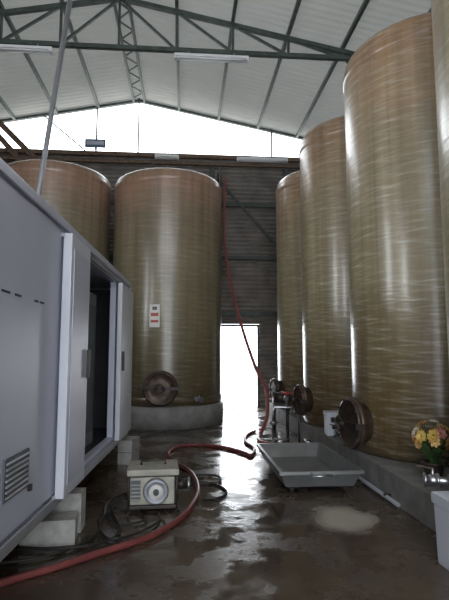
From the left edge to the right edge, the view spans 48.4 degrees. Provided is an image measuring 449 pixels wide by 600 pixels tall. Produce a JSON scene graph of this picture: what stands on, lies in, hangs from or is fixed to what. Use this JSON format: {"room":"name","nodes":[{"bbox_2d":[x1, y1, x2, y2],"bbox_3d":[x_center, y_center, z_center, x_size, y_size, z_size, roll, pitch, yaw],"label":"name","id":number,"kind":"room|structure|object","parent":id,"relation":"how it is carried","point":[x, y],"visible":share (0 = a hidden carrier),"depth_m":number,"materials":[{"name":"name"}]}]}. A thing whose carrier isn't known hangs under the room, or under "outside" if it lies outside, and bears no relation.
{"room":"winery tank hall","nodes":[
{"label":"winery tank hall","id":0,"kind":"room"},
{"bbox_2d":[0,153,299,407],"bbox_3d":[-1.458,-0.578,14.581,10.600,7.350,0.052,1,-6,-5],"label":"wall","id":1,"kind":"structure","parent":0,"point":[254,282],"depth_m":14.83,"materials":[{"name":"metal"}]},
{"bbox_2d":[85,139,105,149],"bbox_3d":[-3.786,-4.554,14.656,0.600,0.330,0.070,1,-6,-5],"label":"lamp","id":2,"kind":"object","parent":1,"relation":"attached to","point":[89,143],"visible":1,"depth_m":14.63,"materials":[{"name":"grey metal"}]},
{"bbox_2d":[0,119,299,315],"bbox_3d":[-1.444,-1.048,14.463,10.540,8.257,0.280,1,-6,-5],"label":"steel bracing","id":3,"kind":"object","parent":1,"relation":"attached to","point":[15,156],"visible":0.28,"depth_m":14.65,"materials":[{"name":"grey metal"}]},
{"bbox_2d":[0,98,302,162],"bbox_3d":[-1.456,-5.143,15.065,10.614,1.830,0.200,1,-6,-5],"label":"frame","id":4,"kind":"object","parent":1,"relation":"on","point":[83,152],"visible":0.75,"depth_m":14.90,"materials":[{"name":"metal"}]},
{"bbox_2d":[222,324,259,407],"bbox_3d":[0.391,1.903,14.456,1.240,2.390,0.100,1,-6,-5],"label":"door frame","id":5,"kind":"structure","parent":1,"relation":"in","point":[223,325],"depth_m":14.50,"materials":[{"name":"metal"}]},
{"bbox_2d":[0,0,430,139],"bbox_3d":[-0.651,-6.507,5.107,11.200,1.411,20.800,1,-6,-5],"label":"ceiling","id":6,"kind":"structure","parent":0,"point":[297,83],"depth_m":12.41,"materials":[{"name":"white metal"}]},
{"bbox_2d":[0,0,430,138],"bbox_3d":[-0.558,-6.505,4.958,9.670,1.280,20.510,1,-6,-5],"label":"roof beams","id":7,"kind":"structure","parent":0,"point":[298,2],"depth_m":12.43,"materials":[{"name":"grey metal"}]},
{"bbox_2d":[0,44,52,54],"bbox_3d":[-4.255,-5.165,10.219,1.450,0.190,0.140,1,-6,-5],"label":"lamp","id":8,"kind":"object","parent":7,"relation":"hanging from","point":[11,48],"visible":1,"depth_m":10.19,"materials":[{"name":"metal"}]},
{"bbox_2d":[155,152,178,159],"bbox_3d":[-1.673,-4.195,14.539,0.700,0.190,0.140,1,-6,-5],"label":"lamp","id":9,"kind":"object","parent":7,"relation":"hanging from","point":[157,156],"visible":1,"depth_m":14.48,"materials":[{"name":"metal"}]},
{"bbox_2d":[0,0,354,63],"bbox_3d":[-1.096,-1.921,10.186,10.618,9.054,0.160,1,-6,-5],"label":"roof truss","id":10,"kind":"object","parent":7,"relation":"attached to","point":[330,52],"depth_m":10.57,"materials":[{"name":"grey metal"}]},
{"bbox_2d":[174,51,248,63],"bbox_3d":[-0.273,-5.130,10.536,1.560,0.190,0.140,1,-6,-5],"label":"lamp","id":11,"kind":"object","parent":7,"relation":"hanging from","point":[188,56],"visible":1,"depth_m":10.50,"materials":[{"name":"metal"}]},
{"bbox_2d":[237,155,287,163],"bbox_3d":[1.118,-4.170,14.761,1.500,0.190,0.140,1,-6,-5],"label":"lamp","id":12,"kind":"object","parent":7,"relation":"hanging from","point":[239,159],"visible":1,"depth_m":14.71,"materials":[{"name":"metal"}]},
{"bbox_2d":[0,407,448,599],"bbox_3d":[-0.643,2.058,4.061,11.000,0.200,20.600,1,-6,-5],"label":"floor","id":13,"kind":"structure","parent":0,"point":[262,540],"depth_m":4.01,"materials":[{"name":"concrete"}]},
{"bbox_2d":[19,511,77,546],"bbox_3d":[-1.420,1.860,4.060,0.420,0.194,0.240,1,-6,-11],"label":"block stack","id":14,"kind":"object","parent":13,"relation":"on","point":[57,528],"visible":0.66,"depth_m":3.96,"materials":[{"name":"grey concrete"}]},
{"bbox_2d":[36,0,71,195],"bbox_3d":[-3.281,-1.490,8.599,1.081,7.860,0.240,1,-6,-5],"label":"prop","id":15,"kind":"object","parent":13,"relation":"on","point":[69,2],"visible":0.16,"depth_m":8.76,"materials":[{"name":"metal"}]},
{"bbox_2d":[0,158,132,561],"bbox_3d":[-2.385,0.627,3.789,2.430,2.585,7.340,0,-6,-2],"label":"metal cabinet","id":16,"kind":"object","parent":13,"relation":"on","point":[66,312],"visible":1,"depth_m":3.69,"materials":[{"name":"metal"}]},
{"bbox_2d":[51,487,85,532],"bbox_3d":[-1.430,1.826,4.346,0.400,0.324,0.200,1,-6,-5],"label":"block stack","id":17,"kind":"object","parent":13,"relation":"on","point":[75,500],"visible":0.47,"depth_m":4.27,"materials":[{"name":"grey concrete"}]},
{"bbox_2d":[0,474,227,564],"bbox_3d":[-0.728,2.042,5.108,1.385,0.061,3.417,-1,-6,10],"label":"cables","id":18,"kind":"object","parent":13,"relation":"on","point":[61,550],"visible":0.81,"depth_m":4.25,"materials":[{"name":"black rubber"}]},
{"bbox_2d":[0,430,255,587],"bbox_3d":[-0.455,2.180,6.323,1.356,0.051,7.230,-1,-6,10],"label":"hose","id":19,"kind":"object","parent":13,"relation":"on","point":[51,568],"visible":0.98,"depth_m":3.93,"materials":[{"name":"red rubber"}]},
{"bbox_2d":[118,436,139,464],"bbox_3d":[-1.360,2.131,7.109,0.200,0.324,0.400,-1,-6,5],"label":"block stack","id":20,"kind":"object","parent":13,"relation":"on","point":[128,447],"visible":0.91,"depth_m":6.92,"materials":[{"name":"grey concrete"}]},
{"bbox_2d":[125,459,189,513],"bbox_3d":[-0.663,1.839,5.046,0.629,0.452,0.520,1,-6,-7],"label":"pump","id":21,"kind":"object","parent":13,"relation":"on","point":[151,483],"visible":1,"depth_m":4.84,"materials":[{"name":"metal"}]},
{"bbox_2d":[131,401,222,429],"bbox_3d":[-1.331,2.540,11.391,2.600,0.450,2.600,1,-6,-5],"label":"pedestal","id":22,"kind":"object","parent":13,"relation":"on","point":[201,416],"visible":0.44,"depth_m":10.19,"materials":[{"name":"grey concrete"}]},
{"bbox_2d":[113,168,221,406],"bbox_3d":[-1.319,-0.392,11.558,2.544,5.410,2.857,1,-6,-5],"label":"storage tank","id":23,"kind":"object","parent":22,"relation":"on","point":[167,245],"visible":0.92,"depth_m":10.61,"materials":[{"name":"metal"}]},
{"bbox_2d":[217,168,221,400],"bbox_3d":[-0.143,-0.304,13.784,0.060,6.630,0.930,1,-6,-5],"label":"vertical pipe","id":24,"kind":"object","parent":13,"relation":"on","point":[220,169],"visible":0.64,"depth_m":13.39,"materials":[{"name":"metal"}]},
{"bbox_2d":[223,177,300,442],"bbox_3d":[0.455,-0.560,11.298,0.630,6.618,5.806,1,-6,-10],"label":"hose","id":25,"kind":"object","parent":13,"relation":"on","point":[263,427],"visible":0.9,"depth_m":11.80,"materials":[{"name":"red rubber"}]},
{"bbox_2d":[272,388,288,431],"bbox_3d":[1.109,2.183,9.930,0.320,0.840,0.263,1,-6,-5],"label":"stand","id":26,"kind":"object","parent":13,"relation":"on","point":[277,397],"visible":0.74,"depth_m":9.85,"materials":[{"name":"metal"}]},
{"bbox_2d":[268,392,299,440],"bbox_3d":[1.060,2.078,8.975,0.578,0.840,0.214,1,-6,-5],"label":"stand","id":27,"kind":"object","parent":13,"relation":"on","point":[286,398],"visible":0.91,"depth_m":8.94,"materials":[{"name":"silver metal"}]},
{"bbox_2d":[256,442,364,492],"bbox_3d":[0.980,2.066,6.231,0.930,0.259,1.877,1,-6,-5],"label":"tub","id":28,"kind":"object","parent":13,"relation":"on","point":[310,464],"visible":1,"depth_m":6.25,"materials":[{"name":"grey plastic"}]},
{"bbox_2d":[304,439,400,506],"bbox_3d":[1.551,2.204,6.745,0.067,0.060,3.800,1,-6,-5],"label":"drain pipe","id":29,"kind":"object","parent":13,"relation":"on","point":[387,496],"visible":0.61,"depth_m":5.28,"materials":[{"name":"metal"}]},
{"bbox_2d":[269,402,448,531],"bbox_3d":[2.957,2.183,7.466,2.840,0.300,11.600,1,-6,-5],"label":"plinth","id":30,"kind":"object","parent":13,"relation":"on","point":[402,480],"visible":0.29,"depth_m":5.41,"materials":[{"name":"grey concrete"}]},
{"bbox_2d":[267,171,303,410],"bbox_3d":[2.184,-0.359,11.722,2.534,5.680,2.224,1,-6,-5],"label":"storage tank","id":31,"kind":"object","parent":30,"relation":"on","point":[287,194],"visible":0.34,"depth_m":11.12,"materials":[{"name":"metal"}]},
{"bbox_2d":[288,115,351,426],"bbox_3d":[2.384,-0.632,9.245,2.534,5.680,2.224,1,-6,-5],"label":"storage tank","id":32,"kind":"object","parent":30,"relation":"on","point":[327,368],"visible":0.45,"depth_m":8.55,"materials":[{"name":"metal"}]},
{"bbox_2d":[330,12,448,466],"bbox_3d":[2.638,-0.912,6.713,2.534,5.680,2.224,1,-6,-5],"label":"storage tank","id":33,"kind":"object","parent":30,"relation":"on","point":[400,364],"visible":0.91,"depth_m":5.95,"materials":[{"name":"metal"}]},
{"bbox_2d":[416,0,448,487],"bbox_3d":[3.058,-1.197,4.133,2.224,5.680,2.409,4,-8,-34],"label":"storage tank","id":34,"kind":"object","parent":30,"relation":"on","point":[439,8],"visible":1,"depth_m":4.37,"materials":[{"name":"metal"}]},
{"bbox_2d":[410,419,448,476],"bbox_3d":[2.029,1.454,4.864,0.478,0.578,0.482,1,-6,-5],"label":"bouquet","id":35,"kind":"object","parent":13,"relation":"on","point":[438,434],"visible":0.97,"depth_m":4.80,"materials":[{"name":"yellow plant"}]},
{"bbox_2d":[431,491,448,570],"bbox_3d":[1.690,1.637,3.441,0.280,0.500,0.510,1,-6,-6],"label":"styrofoam box","id":36,"kind":"object","parent":13,"relation":"on","point":[440,499],"visible":1,"depth_m":3.56,"materials":[{"name":"white paint"}]},
{"bbox_3d":[-3.949,2.512,11.132,2.600,0.450,2.600,1,-6,-5],"label":"pedestal","id":37,"kind":"object","parent":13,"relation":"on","visible":0},
{"bbox_2d":[7,160,111,260],"bbox_3d":[-3.937,-0.460,11.304,2.544,5.490,2.855,1,-6,-5],"label":"storage tank","id":38,"kind":"object","parent":37,"relation":"on","point":[81,195],"visible":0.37,"depth_m":10.69,"materials":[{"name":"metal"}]},
{"bbox_2d":[323,410,338,435],"bbox_3d":[1.714,1.875,7.622,0.360,0.345,0.300,0,-6,1],"label":"bucket","id":39,"kind":"object","parent":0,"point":[328,429],"visible":0.45,"depth_m":7.49,"materials":[{"name":"paint"}]},
{"label":"outside","id":40,"kind":"structure","parent":0,"visible":0},
{"bbox_2d":[222,396,256,407],"bbox_3d":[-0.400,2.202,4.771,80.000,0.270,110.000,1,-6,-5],"label":"ground","id":41,"kind":"structure","parent":40,"point":[228,401],"depth_m":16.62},
{"bbox_2d":[222,366,256,395],"bbox_3d":[0.663,2.526,19.103,5.600,2.230,0.500,1,-6,-5],"label":"wall","id":42,"kind":"structure","parent":41,"relation":"on","point":[236,380],"depth_m":18.87,"materials":[{"name":"white paint"}]}
]}

